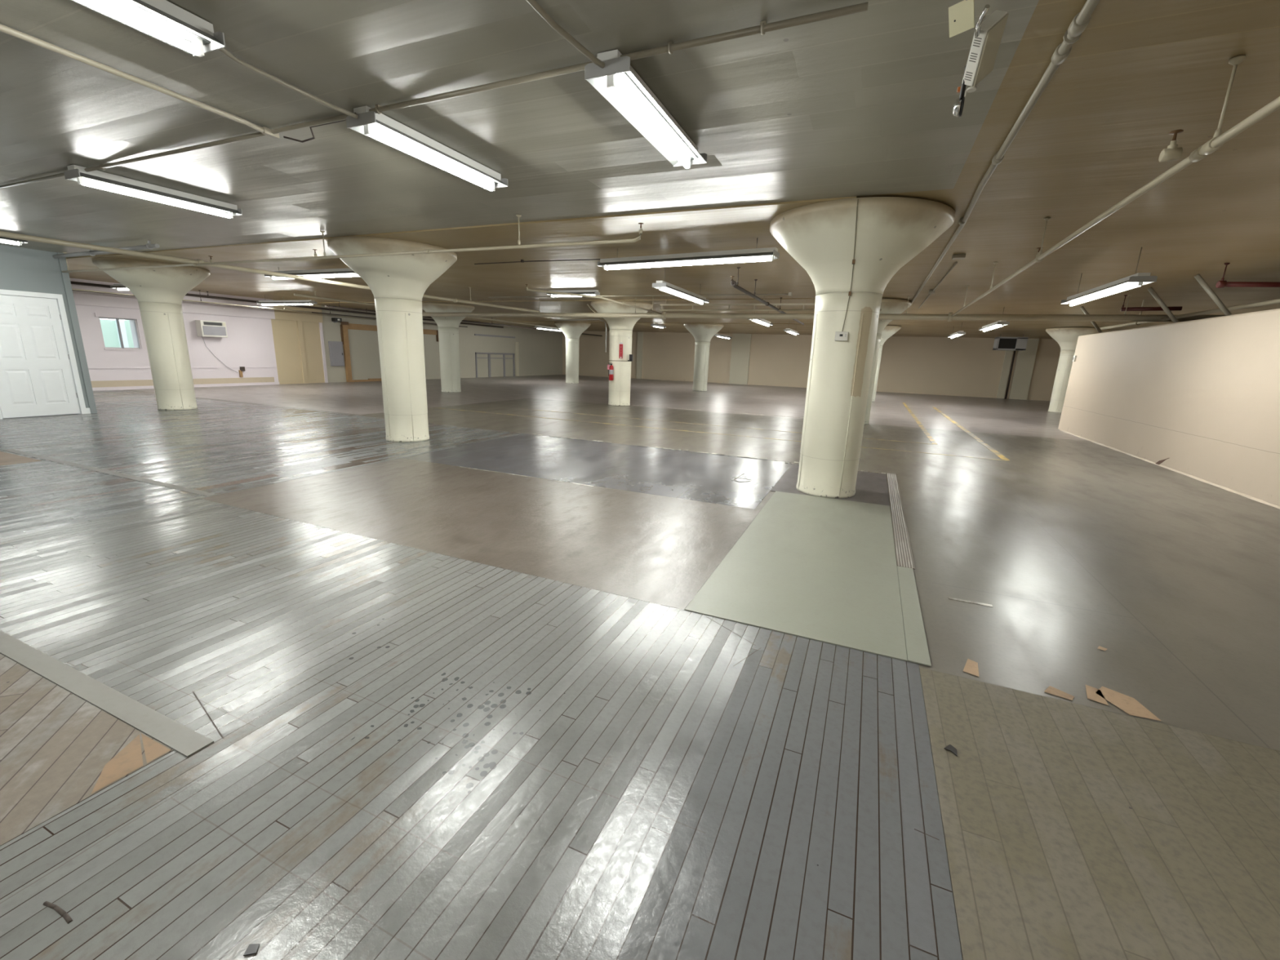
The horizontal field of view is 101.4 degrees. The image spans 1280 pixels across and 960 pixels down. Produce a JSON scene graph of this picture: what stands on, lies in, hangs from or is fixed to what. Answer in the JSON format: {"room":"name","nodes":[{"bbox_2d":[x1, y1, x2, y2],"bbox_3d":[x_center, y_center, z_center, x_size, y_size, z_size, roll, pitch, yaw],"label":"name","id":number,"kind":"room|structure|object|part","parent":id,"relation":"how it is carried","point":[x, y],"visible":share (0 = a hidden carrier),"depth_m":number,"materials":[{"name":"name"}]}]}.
{"room":"empty warehouse","nodes":[
{"label":"empty warehouse","id":0,"kind":"room"},
{"bbox_2d":[0,244,97,413],"bbox_3d":[-15.154,-2.044,6.363,6.075,2.860,10.080,8,14,22],"label":"wall","id":1,"kind":"structure","parent":0,"point":[23,269],"depth_m":9.23,"materials":[{"name":"paint"}]},
{"bbox_2d":[0,294,80,417],"bbox_3d":[-10.672,-2.150,9.182,0.110,2.045,0.992,8,14,22],"label":"door","id":2,"kind":"structure","parent":1,"relation":"in","point":[37,379],"depth_m":9.22,"materials":[{"name":"white paint"}]},
{"bbox_2d":[0,288,87,419],"bbox_3d":[-10.729,-2.189,9.184,0.150,2.145,1.145,8,14,22],"label":"trim","id":3,"kind":"structure","parent":1,"relation":"attached to","point":[59,297],"depth_m":9.52,"materials":[{"name":"white paint"}]},
{"bbox_2d":[85,408,90,413],"bbox_3d":[-10.465,-1.311,9.932,0.020,0.110,0.055,8,14,22],"label":"baseboard","id":4,"kind":"structure","parent":1,"relation":"attached to","point":[88,411],"depth_m":9.93,"materials":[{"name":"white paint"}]},
{"bbox_2d":[70,278,562,391],"bbox_3d":[-10.480,-5.985,23.639,0.470,2.860,26.300,8,14,22],"label":"wall","id":5,"kind":"structure","parent":0,"point":[273,346],"depth_m":17.83,"materials":[{"name":"paint"}]},
{"bbox_2d":[94,312,142,350],"bbox_3d":[-14.407,-4.089,14.505,0.140,0.955,0.940,8,14,22],"label":"window","id":6,"kind":"structure","parent":5,"relation":"in","point":[121,332],"depth_m":14.51,"materials":[{"name":"glass"}]},
{"bbox_3d":[-14.447,-4.063,14.528,0.005,0.760,0.760,8,14,22],"label":"pane","id":7,"kind":"part","parent":6,"relation":"part of","materials":[{"name":"clear glass"}]},
{"bbox_2d":[195,320,227,337],"bbox_3d":[-13.357,-4.711,16.334,0.292,0.480,0.700,8,14,22],"label":"air conditioner","id":8,"kind":"object","parent":5,"relation":"attached to","point":[204,328],"visible":1,"depth_m":16.20,"materials":[{"name":"white plastic"}]},
{"bbox_2d":[202,325,226,335],"bbox_3d":[-13.232,-4.640,16.294,0.009,0.270,0.620,8,14,22],"label":"grille","id":9,"kind":"object","parent":8,"relation":"attached to","point":[206,330],"depth_m":16.28,"materials":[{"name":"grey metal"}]},
{"bbox_2d":[201,336,238,373],"bbox_3d":[-13.413,-3.986,16.747,0.018,1.126,0.879,8,15,24],"label":"power cord","id":10,"kind":"object","parent":8,"relation":"hanging from","point":[202,336],"visible":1,"depth_m":16.62,"materials":[{"name":"grey plastic"}]},
{"bbox_2d":[238,366,244,377],"bbox_3d":[-13.197,-3.584,17.373,0.070,0.340,0.160,8,14,22],"label":"outlet box","id":11,"kind":"object","parent":5,"relation":"attached to","point":[242,368],"visible":1,"depth_m":17.34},
{"bbox_2d":[328,341,344,365],"bbox_3d":[-11.768,-4.897,20.321,0.112,0.930,0.540,8,14,22],"label":"electrical panel","id":12,"kind":"object","parent":5,"relation":"attached to","point":[335,348],"visible":1,"depth_m":20.26,"materials":[{"name":"grey metal"}]},
{"bbox_2d":[331,317,342,322],"bbox_3d":[-11.626,-6.112,20.044,0.285,0.170,0.280,8,14,22],"label":"security camera","id":13,"kind":"object","parent":5,"relation":"attached to","point":[333,319],"visible":1,"depth_m":19.93,"materials":[{"name":"black plastic"}]},
{"bbox_2d":[340,321,438,382],"bbox_3d":[-10.611,-5.532,22.881,0.120,2.320,5.180,8,14,22],"label":"frame","id":14,"kind":"object","parent":5,"relation":"attached to","point":[360,341],"visible":0.67,"depth_m":21.55,"materials":[{"name":"wood"}]},
{"bbox_3d":[-11.594,-5.030,20.711,0.100,2.280,0.190,8,14,22],"label":"post","id":15,"kind":"part","parent":14,"relation":"part of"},
{"bbox_3d":[-9.590,-6.853,24.915,0.110,0.520,0.200,8,14,22],"label":"post","id":16,"kind":"part","parent":14,"relation":"part of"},
{"bbox_2d":[474,333,519,377],"bbox_3d":[-7.877,-6.871,29.096,0.050,2.240,3.700,8,14,22],"label":"framed panel","id":17,"kind":"object","parent":5,"relation":"attached to","point":[515,362],"visible":0.96,"depth_m":29.56,"materials":[{"name":"grey metal"}]},
{"bbox_3d":[-7.981,-6.724,28.895,0.050,0.040,3.200,8,14,22],"label":"rail","id":18,"kind":"part","parent":17,"relation":"part of","materials":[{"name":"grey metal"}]},
{"bbox_3d":[-7.952,-6.968,28.885,0.050,0.080,3.300,8,14,22],"label":"rail","id":19,"kind":"part","parent":17,"relation":"part of","materials":[{"name":"grey metal"}]},
{"bbox_3d":[-7.900,-7.887,28.713,0.050,0.090,3.400,8,14,22],"label":"rail","id":20,"kind":"part","parent":17,"relation":"part of","materials":[{"name":"grey metal"}]},
{"bbox_3d":[-7.199,-7.070,30.660,0.050,1.950,0.280,8,14,22],"label":"post","id":21,"kind":"part","parent":17,"relation":"part of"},
{"bbox_2d":[0,374,1279,959],"bbox_3d":[0.188,-1.809,14.266,28.200,0.214,36.400,8,14,22],"label":"floor","id":22,"kind":"structure","parent":0,"point":[558,671],"depth_m":2.33,"materials":[{"name":"painted wood planks"}]},
{"bbox_2d":[91,257,209,409],"bbox_3d":[-9.761,-2.896,10.793,1.736,2.843,1.736,8,14,22],"label":"concrete column","id":23,"kind":"structure","parent":22,"relation":"on","point":[159,292],"depth_m":10.53,"materials":[{"name":"beige paint"}]},
{"bbox_2d":[243,943,259,955],"bbox_3d":[-0.939,1.138,1.269,0.027,0.003,0.024,1,13,-6],"label":"scrap","id":24,"kind":"object","parent":22,"relation":"on","point":[252,948],"visible":1,"depth_m":1.27,"materials":[{"name":"black plastic"}]},
{"bbox_2d":[327,236,457,442],"bbox_3d":[-3.684,-2.039,8.101,1.736,2.843,1.736,8,14,22],"label":"concrete column","id":25,"kind":"structure","parent":22,"relation":"on","point":[398,284],"depth_m":7.76,"materials":[{"name":"beige paint"}]},
{"bbox_2d":[422,302,474,392],"bbox_3d":[-6.451,-4.424,17.715,1.736,2.843,1.736,8,14,22],"label":"concrete column","id":26,"kind":"structure","parent":22,"relation":"on","point":[447,326],"depth_m":17.42,"materials":[{"name":"paint"}]},
{"bbox_2d":[554,321,591,383],"bbox_3d":[-3.289,-6.156,25.472,1.736,2.843,1.736,8,14,22],"label":"concrete column","id":27,"kind":"structure","parent":22,"relation":"on","point":[572,331],"depth_m":25.14,"materials":[{"name":"paint"}]},
{"bbox_2d":[591,300,652,405],"bbox_3d":[-0.568,-3.598,15.123,1.736,2.843,1.736,8,14,22],"label":"concrete column","id":28,"kind":"structure","parent":22,"relation":"on","point":[620,328],"depth_m":14.81,"materials":[{"name":"beige paint"}]},
{"bbox_2d":[550,319,606,351],"bbox_3d":[-1.819,-4.242,15.329,1.914,0.913,0.040,8,15,24],"label":"conduit","id":29,"kind":"object","parent":28,"relation":"attached to","point":[571,319],"visible":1,"depth_m":15.04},
{"bbox_2d":[607,362,613,380],"bbox_3d":[-0.834,-3.083,14.903,0.158,0.485,0.138,8,14,22],"label":"fire extinguisher","id":30,"kind":"object","parent":28,"relation":"attached to","point":[611,369],"visible":1,"depth_m":14.86,"materials":[{"name":"red metal"}]},
{"bbox_2d":[618,342,622,358],"bbox_3d":[-0.534,-3.634,14.694,0.100,0.435,0.007,4,14,9],"label":"sign","id":31,"kind":"object","parent":28,"relation":"attached to","point":[620,353],"visible":1,"depth_m":14.70,"materials":[{"name":"red plastic"}]},
{"bbox_2d":[627,354,632,361],"bbox_3d":[-0.281,-3.481,14.921,0.150,0.190,0.060,8,14,22],"label":"bracket","id":32,"kind":"object","parent":28,"relation":"attached to","point":[630,355],"visible":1,"depth_m":14.88,"materials":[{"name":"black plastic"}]},
{"bbox_2d":[684,323,724,391],"bbox_3d":[2.725,-5.383,23.124,1.736,2.843,1.736,8,14,22],"label":"concrete column","id":33,"kind":"structure","parent":22,"relation":"on","point":[703,333],"depth_m":22.79,"materials":[{"name":"paint"}]},
{"bbox_2d":[769,196,955,497],"bbox_3d":[2.172,-1.254,5.680,1.736,2.843,1.736,8,14,22],"label":"concrete column","id":34,"kind":"structure","parent":22,"relation":"on","point":[891,231],"depth_m":5.29,"materials":[{"name":"beige paint"}]},
{"bbox_2d":[834,331,848,341],"bbox_3d":[2.045,-1.458,5.313,0.124,0.090,0.034,8,15,25],"label":"thermostat","id":35,"kind":"object","parent":34,"relation":"attached to","point":[839,335],"visible":1,"depth_m":5.30,"materials":[{"name":"white plastic"}]},
{"bbox_2d":[842,199,858,330],"bbox_3d":[1.976,-1.974,4.933,0.042,1.085,0.555,8,14,22],"label":"wire","id":36,"kind":"object","parent":34,"relation":"attached to","point":[858,199],"visible":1,"depth_m":4.96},
{"bbox_2d":[871,324,901,401],"bbox_3d":[9.065,-4.541,20.534,1.736,2.843,1.736,8,14,22],"label":"concrete column","id":37,"kind":"structure","parent":22,"relation":"on","point":[889,331],"depth_m":20.02,"materials":[{"name":"paint"}]},
{"bbox_2d":[864,298,911,424],"bbox_3d":[5.388,-2.802,12.672,1.736,2.843,1.736,8,14,22],"label":"concrete column","id":38,"kind":"structure","parent":22,"relation":"on","point":[896,306],"depth_m":12.19,"materials":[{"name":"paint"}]},
{"bbox_2d":[943,744,957,756],"bbox_3d":[1.204,1.038,2.012,0.043,0.003,0.049,-8,16,-35],"label":"scrap","id":39,"kind":"object","parent":22,"relation":"on","point":[949,748],"visible":1,"depth_m":2.02,"materials":[{"name":"black plastic"}]},
{"bbox_2d":[1045,327,1111,413],"bbox_3d":[14.951,-3.798,18.291,1.736,2.843,1.736,8,14,22],"label":"concrete column","id":40,"kind":"structure","parent":22,"relation":"on","point":[1066,337],"depth_m":18.07,"materials":[{"name":"beige paint"}]},
{"bbox_2d":[0,0,1279,338],"bbox_3d":[0.293,-4.769,13.563,28.200,0.218,36.400,8,14,22],"label":"ceiling","id":41,"kind":"structure","parent":0,"point":[860,104],"depth_m":3.62,"materials":[{"name":"grey paint"}]},
{"bbox_2d":[0,236,28,244],"bbox_3d":[-9.493,-3.454,7.276,0.244,0.139,1.286,8,14,22],"label":"fluorescent light","id":42,"kind":"object","parent":41,"relation":"attached to","point":[3,240],"visible":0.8,"depth_m":7.74,"materials":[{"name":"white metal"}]},
{"bbox_2d":[52,240,159,258],"bbox_3d":[-8.691,-3.709,8.461,3.301,0.142,0.090,8,15,24],"label":"conduit","id":43,"kind":"object","parent":41,"relation":"attached to","point":[148,246],"visible":0.94,"depth_m":8.46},
{"bbox_2d":[110,284,129,290],"bbox_3d":[-11.620,-4.626,12.269,2.446,0.322,0.244,8,14,22],"label":"fluorescent light","id":44,"kind":"object","parent":41,"relation":"hanging from","point":[118,286],"visible":0.3,"depth_m":12.64,"materials":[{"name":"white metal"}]},
{"bbox_2d":[0,23,279,138],"bbox_3d":[-3.189,-2.034,2.041,0.054,0.050,3.510,8,14,22],"label":"conduit","id":45,"kind":"object","parent":41,"relation":"attached to","point":[265,131],"visible":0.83,"depth_m":2.88,"materials":[{"name":"metal"}]},
{"bbox_2d":[71,0,225,57],"bbox_3d":[-2.278,-1.913,1.879,0.244,0.139,1.286,8,14,22],"label":"fluorescent light","id":46,"kind":"object","parent":41,"relation":"attached to","point":[163,20],"visible":1,"depth_m":2.29,"materials":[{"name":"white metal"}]},
{"bbox_3d":[-2.022,-2.041,2.451,0.244,0.064,0.006,8,14,22],"label":"plate","id":47,"kind":"part","parent":46,"relation":"part of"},
{"bbox_2d":[63,164,242,218],"bbox_3d":[-4.630,-2.758,5.078,0.244,0.139,1.286,8,14,22],"label":"fluorescent light","id":48,"kind":"object","parent":41,"relation":"attached to","point":[94,179],"visible":1,"depth_m":4.96,"materials":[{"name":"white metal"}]},
{"bbox_3d":[-4.885,-2.632,4.505,0.244,0.064,0.006,8,14,22],"label":"plate","id":49,"kind":"part","parent":48,"relation":"part of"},
{"bbox_3d":[-4.374,-2.886,5.650,0.244,0.064,0.006,8,14,22],"label":"plate","id":50,"kind":"part","parent":48,"relation":"part of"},
{"bbox_2d":[71,288,311,312],"bbox_3d":[-12.319,-5.221,14.851,0.056,0.401,6.200,8,14,22],"label":"conduit","id":51,"kind":"object","parent":41,"relation":"hanging from","point":[72,288],"visible":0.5,"depth_m":14.93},
{"bbox_2d":[0,231,538,313],"bbox_3d":[-5.862,-3.594,9.014,0.679,0.419,11.682,9,15,29],"label":"pipe","id":52,"kind":"object","parent":41,"relation":"hanging from","point":[5,234],"visible":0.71,"depth_m":7.86,"materials":[{"name":"metal"}]},
{"bbox_2d":[71,289,467,327],"bbox_3d":[-11.570,-6.079,18.517,0.056,0.376,15.700,8,14,22],"label":"pipe","id":53,"kind":"object","parent":41,"relation":"hanging from","point":[72,290],"visible":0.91,"depth_m":18.64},
{"bbox_2d":[70,280,503,328],"bbox_3d":[-11.133,-6.470,19.912,0.070,0.231,18.700,8,14,22],"label":"pipe","id":54,"kind":"object","parent":41,"relation":"hanging from","point":[71,282],"visible":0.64,"depth_m":16.77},
{"bbox_2d":[256,295,317,305],"bbox_3d":[-10.788,-5.483,15.953,2.446,0.302,0.244,8,14,22],"label":"fluorescent light","id":55,"kind":"object","parent":41,"relation":"hanging from","point":[306,302],"visible":1,"depth_m":15.89,"materials":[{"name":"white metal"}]},
{"bbox_2d":[218,48,358,119],"bbox_3d":[-1.935,-2.164,2.846,0.152,0.061,0.844,7,14,20],"label":"conduit","id":56,"kind":"object","parent":41,"relation":"attached to","point":[224,51],"visible":0.89,"depth_m":2.90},
{"bbox_2d":[264,267,359,279],"bbox_3d":[-6.003,-3.840,9.631,2.446,0.242,0.244,8,14,22],"label":"fluorescent light","id":57,"kind":"object","parent":41,"relation":"hanging from","point":[347,272],"visible":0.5,"depth_m":9.53,"materials":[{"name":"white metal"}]},
{"bbox_2d":[62,214,644,272],"bbox_3d":[-5.718,-3.258,7.454,12.528,0.341,0.063,8,14,22],"label":"pipe","id":58,"kind":"object","parent":41,"relation":"hanging from","point":[620,241],"visible":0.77,"depth_m":6.37,"materials":[{"name":"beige metal"}]},
{"bbox_2d":[293,291,558,328],"bbox_3d":[-6.439,-6.388,20.347,0.147,0.266,14.202,7,14,22],"label":"pipe","id":59,"kind":"object","parent":41,"relation":"hanging from","point":[295,295],"visible":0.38,"depth_m":15.74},
{"bbox_2d":[346,105,507,191],"bbox_3d":[-1.458,-2.337,3.787,0.244,0.139,1.286,8,14,22],"label":"fluorescent light","id":60,"kind":"object","parent":41,"relation":"attached to","point":[380,127],"visible":1,"depth_m":3.62,"materials":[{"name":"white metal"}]},
{"bbox_3d":[-1.714,-2.212,3.214,0.244,0.064,0.006,8,14,22],"label":"plate","id":61,"kind":"part","parent":60,"relation":"part of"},
{"bbox_3d":[-1.202,-2.466,4.359,0.244,0.064,0.006,8,14,22],"label":"plate","id":62,"kind":"part","parent":60,"relation":"part of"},
{"bbox_2d":[0,1,868,189],"bbox_3d":[-4.699,-2.674,4.493,12.300,0.042,0.058,8,15,23],"label":"conduit","id":63,"kind":"object","parent":41,"relation":"attached to","point":[670,47],"visible":0.94,"depth_m":2.76,"materials":[{"name":"metal"}]},
{"bbox_2d":[283,112,356,142],"bbox_3d":[-2.090,-2.321,3.456,0.864,0.042,0.085,10,16,30],"label":"cable","id":64,"kind":"object","parent":63,"relation":"hanging from","point":[286,137],"visible":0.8,"depth_m":3.58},
{"bbox_2d":[324,301,602,336],"bbox_3d":[-6.201,-7.425,24.872,0.074,0.326,18.502,8,15,23],"label":"pipe","id":65,"kind":"object","parent":41,"relation":"hanging from","point":[328,306],"visible":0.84,"depth_m":22.63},
{"bbox_2d":[474,258,599,264],"bbox_3d":[-1.508,-3.440,8.241,2.513,0.066,0.074,6,14,17],"label":"conduit","id":66,"kind":"object","parent":41,"relation":"attached to","point":[522,260],"visible":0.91,"depth_m":8.31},
{"bbox_2d":[533,325,561,331],"bbox_3d":[-4.213,-7.312,24.846,0.244,0.402,2.446,8,14,22],"label":"fluorescent light","id":67,"kind":"object","parent":41,"relation":"hanging from","point":[535,326],"visible":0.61,"depth_m":24.53,"materials":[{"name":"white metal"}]},
{"bbox_2d":[525,0,604,68],"bbox_3d":[-0.837,-1.725,1.168,0.115,0.063,3.106,8,14,22],"label":"conduit","id":68,"kind":"object","parent":41,"relation":"attached to","point":[533,3],"visible":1,"depth_m":2.34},
{"bbox_2d":[546,289,599,297],"bbox_3d":[-1.558,-4.340,12.194,1.286,0.139,0.244,8,14,22],"label":"fluorescent light","id":69,"kind":"object","parent":41,"relation":"attached to","point":[590,292],"visible":0.79,"depth_m":12.11,"materials":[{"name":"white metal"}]},
{"bbox_2d":[524,284,661,314],"bbox_3d":[-0.495,-3.939,11.221,0.804,0.396,4.403,12,17,36],"label":"pipe","id":70,"kind":"object","parent":41,"relation":"hanging from","point":[526,288],"visible":0.92,"depth_m":10.19,"materials":[{"name":"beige metal"}]},
{"bbox_2d":[488,292,792,297],"bbox_3d":[-0.399,-4.359,12.356,7.756,0.104,0.071,8,14,22],"label":"conduit","id":71,"kind":"object","parent":41,"relation":"attached to","point":[789,294],"visible":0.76,"depth_m":11.99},
{"bbox_2d":[584,48,706,168],"bbox_3d":[0.097,-2.120,3.107,0.244,0.139,1.286,8,14,22],"label":"fluorescent light","id":72,"kind":"object","parent":41,"relation":"attached to","point":[618,82],"visible":1,"depth_m":2.90,"materials":[{"name":"white metal"}]},
{"bbox_3d":[-0.159,-1.995,2.534,0.244,0.064,0.006,8,14,22],"label":"plate","id":73,"kind":"part","parent":72,"relation":"part of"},
{"bbox_3d":[0.353,-2.249,3.680,0.244,0.064,0.006,8,14,22],"label":"plate","id":74,"kind":"part","parent":72,"relation":"part of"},
{"bbox_2d":[650,324,666,328],"bbox_3d":[0.845,-7.083,24.090,0.244,0.139,1.286,8,14,22],"label":"fluorescent light","id":75,"kind":"object","parent":41,"relation":"attached to","point":[653,325],"visible":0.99,"depth_m":24.02,"materials":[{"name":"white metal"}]},
{"bbox_2d":[652,274,709,304],"bbox_3d":[0.802,-3.507,9.536,0.244,0.372,2.446,8,14,22],"label":"fluorescent light","id":76,"kind":"object","parent":41,"relation":"hanging from","point":[663,286],"visible":1,"depth_m":9.27,"materials":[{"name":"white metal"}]},
{"bbox_3d":[0.310,-3.153,8.471,0.244,0.064,0.006,8,14,22],"label":"plate","id":77,"kind":"part","parent":76,"relation":"part of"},
{"bbox_2d":[597,237,779,270],"bbox_3d":[0.539,-2.888,6.696,2.446,0.282,0.244,9,15,28],"label":"fluorescent light","id":78,"kind":"object","parent":41,"relation":"hanging from","point":[767,254],"visible":0.98,"depth_m":6.61,"materials":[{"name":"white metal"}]},
{"bbox_3d":[1.597,-2.644,6.134,0.006,0.064,0.244,9,15,28],"label":"plate","id":79,"kind":"part","parent":78,"relation":"part of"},
{"bbox_2d":[714,333,732,338],"bbox_3d":[4.181,-7.306,26.126,0.244,0.422,2.446,8,14,22],"label":"fluorescent light","id":80,"kind":"object","parent":41,"relation":"hanging from","point":[716,335],"visible":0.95,"depth_m":25.94,"materials":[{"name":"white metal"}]},
{"bbox_2d":[748,311,773,326],"bbox_3d":[3.406,-4.599,14.668,0.244,0.442,2.446,8,14,22],"label":"fluorescent light","id":81,"kind":"object","parent":41,"relation":"hanging from","point":[763,322],"visible":0.66,"depth_m":14.90,"materials":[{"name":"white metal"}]},
{"bbox_2d":[730,266,804,324],"bbox_3d":[3.238,-4.048,12.112,0.081,0.337,9.127,8,14,22],"label":"pipe","id":82,"kind":"object","parent":41,"relation":"hanging from","point":[733,283],"visible":0.94,"depth_m":9.52,"materials":[{"name":"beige metal"}]},
{"bbox_2d":[659,297,882,311],"bbox_3d":[2.817,-4.058,12.056,5.050,0.321,0.040,8,14,22],"label":"rack","id":83,"kind":"object","parent":41,"relation":"hanging from","point":[796,304],"visible":0.73,"depth_m":12.30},
{"bbox_3d":[2.812,-3.921,12.088,5.050,0.040,0.040,8,14,22],"label":"rail","id":84,"kind":"part","parent":83,"relation":"part of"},
{"bbox_3d":[2.817,-4.043,12.060,5.050,0.040,0.040,8,14,22],"label":"rail","id":85,"kind":"part","parent":83,"relation":"part of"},
{"bbox_2d":[783,321,799,335],"bbox_3d":[5.771,-5.754,19.836,0.244,0.422,2.446,8,14,22],"label":"fluorescent light","id":86,"kind":"object","parent":41,"relation":"hanging from","point":[787,330],"visible":1,"depth_m":19.51,"materials":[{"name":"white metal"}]},
{"bbox_2d":[422,294,1225,321],"bbox_3d":[1.586,-4.182,12.794,21.103,0.506,0.192,7,14,21],"label":"pipe","id":87,"kind":"object","parent":41,"relation":"hanging from","point":[1086,317],"visible":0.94,"depth_m":11.27,"materials":[{"name":"metal"}]},
{"bbox_2d":[918,253,965,308],"bbox_3d":[5.574,-3.609,10.002,0.140,0.060,7.210,8,14,22],"label":"conduit","id":88,"kind":"object","parent":41,"relation":"attached to","point":[956,256],"visible":1,"depth_m":7.60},
{"bbox_2d":[947,322,965,338],"bbox_3d":[10.901,-5.138,18.016,0.244,0.422,2.446,8,14,22],"label":"fluorescent light","id":89,"kind":"object","parent":41,"relation":"hanging from","point":[960,332],"visible":1,"depth_m":17.66,"materials":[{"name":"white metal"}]},
{"bbox_2d":[948,0,974,37],"bbox_3d":[1.238,-1.818,2.013,0.062,0.155,0.103,-6,15,-29],"label":"cover plate","id":90,"kind":"object","parent":41,"relation":"attached to","point":[961,15],"visible":1,"depth_m":2.02,"materials":[{"name":"beige plastic"}]},
{"bbox_2d":[964,86,976,97],"bbox_3d":[1.732,-2.035,2.746,0.052,0.028,0.052,8,14,22],"label":"ceiling hook","id":91,"kind":"object","parent":41,"relation":"attached to","point":[971,89],"visible":0.88,"depth_m":2.74,"materials":[{"name":"white plastic"}]},
{"bbox_2d":[952,4,1008,117],"bbox_3d":[1.383,-1.713,2.118,0.135,0.305,0.375,8,14,22],"label":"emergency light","id":92,"kind":"object","parent":41,"relation":"attached to","point":[988,35],"visible":1,"depth_m":2.12,"materials":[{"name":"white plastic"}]},
{"bbox_3d":[1.384,-1.686,2.237,0.018,0.113,0.113,8,15,24],"label":"lamp arm","id":93,"kind":"part","parent":92,"relation":"part of","materials":[{"name":"black plastic"}]},
{"bbox_3d":[1.304,-1.757,2.004,0.028,0.046,0.126,6,14,18],"label":"mounting arm","id":94,"kind":"part","parent":92,"relation":"part of","materials":[{"name":"silver metal"}]},
{"bbox_2d":[978,309,1009,331],"bbox_3d":[9.045,-4.086,13.380,0.244,0.452,2.446,8,14,22],"label":"fluorescent light","id":95,"kind":"object","parent":41,"relation":"hanging from","point":[999,323],"visible":0.99,"depth_m":13.08,"materials":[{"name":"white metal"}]},
{"bbox_3d":[8.551,-3.693,12.324,0.244,0.064,0.006,8,14,22],"label":"plate","id":96,"kind":"part","parent":95,"relation":"part of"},
{"bbox_2d":[908,0,1100,307],"bbox_3d":[3.710,-2.812,6.379,0.092,0.062,14.500,8,14,22],"label":"conduit","id":97,"kind":"object","parent":41,"relation":"attached to","point":[1081,20],"visible":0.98,"depth_m":2.68,"materials":[{"name":"metal"}]},
{"bbox_2d":[992,334,1028,351],"bbox_3d":[15.611,-5.807,22.077,1.040,0.666,0.700,8,14,22],"label":"heater","id":98,"kind":"object","parent":41,"relation":"hanging from","point":[1011,344],"visible":1,"depth_m":21.86,"materials":[{"name":"black plastic"}]},
{"bbox_2d":[1060,247,1157,306],"bbox_3d":[6.186,-2.667,6.981,0.244,0.452,2.446,8,14,22],"label":"fluorescent light","id":99,"kind":"object","parent":41,"relation":"hanging from","point":[1139,279],"visible":1,"depth_m":6.61,"materials":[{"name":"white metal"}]},
{"bbox_3d":[6.668,-2.758,8.109,0.244,0.064,0.006,8,14,22],"label":"plate","id":100,"kind":"part","parent":99,"relation":"part of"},
{"bbox_3d":[5.692,-2.274,5.926,0.244,0.064,0.006,8,14,22],"label":"plate","id":101,"kind":"part","parent":99,"relation":"part of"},
{"bbox_2d":[951,55,1279,316],"bbox_3d":[3.979,-2.385,5.404,0.203,0.416,12.200,8,14,22],"label":"pipe","id":102,"kind":"object","parent":41,"relation":"hanging from","point":[1172,153],"visible":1,"depth_m":2.59,"materials":[{"name":"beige metal"}]},
{"bbox_2d":[1120,294,1182,311],"bbox_3d":[9.412,-3.261,9.628,0.832,0.291,0.070,11,16,33],"label":"pipe","id":103,"kind":"object","parent":41,"relation":"hanging from","point":[1180,308],"visible":1,"depth_m":9.66,"materials":[{"name":"metal"}]},
{"bbox_2d":[1099,298,1279,329],"bbox_3d":[6.991,-1.849,3.730,0.090,0.482,19.000,8,14,22],"label":"conduit","id":104,"kind":"object","parent":41,"relation":"attached to","point":[1273,301],"visible":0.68,"depth_m":8.36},
{"bbox_2d":[1215,262,1279,288],"bbox_3d":[8.317,-2.572,6.594,1.670,0.302,0.102,5,14,13],"label":"pipe","id":105,"kind":"object","parent":41,"relation":"hanging from","point":[1220,284],"visible":1,"depth_m":6.73,"materials":[{"name":"metal"}]},
{"bbox_2d":[562,331,1060,400],"bbox_3d":[7.394,-6.842,29.922,28.200,2.860,0.420,8,14,22],"label":"wall","id":106,"kind":"structure","parent":0,"point":[964,366],"depth_m":27.67,"materials":[{"name":"paint"}]},
{"bbox_2d":[1004,351,1015,399],"bbox_3d":[17.907,-5.159,25.307,0.067,2.450,0.070,8,14,22],"label":"drain pipe","id":107,"kind":"object","parent":106,"relation":"attached to","point":[1014,353],"visible":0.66,"depth_m":25.30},
{"bbox_2d":[1057,308,1279,506],"bbox_3d":[6.396,-0.253,3.344,0.260,2.270,21.200,8,14,22],"label":"wall","id":108,"kind":"structure","parent":0,"point":[1202,396],"depth_m":7.85,"materials":[{"name":"paint"}]},
{"bbox_2d":[1080,306,1102,333],"bbox_3d":[10.107,-3.589,11.730,0.486,0.600,0.060,12,16,35],"label":"brace","id":109,"kind":"object","parent":108,"relation":"on","point":[1082,308],"visible":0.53,"depth_m":11.70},
{"bbox_2d":[1155,457,1168,464],"bbox_3d":[8.367,-0.302,8.386,0.012,0.170,0.420,8,14,22],"label":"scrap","id":110,"kind":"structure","parent":108,"relation":"attached to","point":[1159,462],"depth_m":8.42,"materials":[{"name":"paint"}]},
{"bbox_2d":[1146,287,1178,322],"bbox_3d":[8.808,-2.943,8.822,0.486,0.600,0.060,12,16,35],"label":"brace","id":111,"kind":"object","parent":108,"relation":"on","point":[1155,295],"visible":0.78,"depth_m":8.81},
{"bbox_2d":[1060,429,1279,509],"bbox_3d":[6.191,0.836,3.566,0.027,0.035,21.000,8,14,22],"label":"baseboard","id":112,"kind":"structure","parent":108,"relation":"attached to","point":[1094,442],"depth_m":7.53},
{"bbox_2d":[1194,274,1231,315],"bbox_3d":[8.228,-2.655,7.524,0.486,0.600,0.060,12,16,35],"label":"brace","id":113,"kind":"object","parent":108,"relation":"on","point":[1198,277],"visible":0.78,"depth_m":7.51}
]}

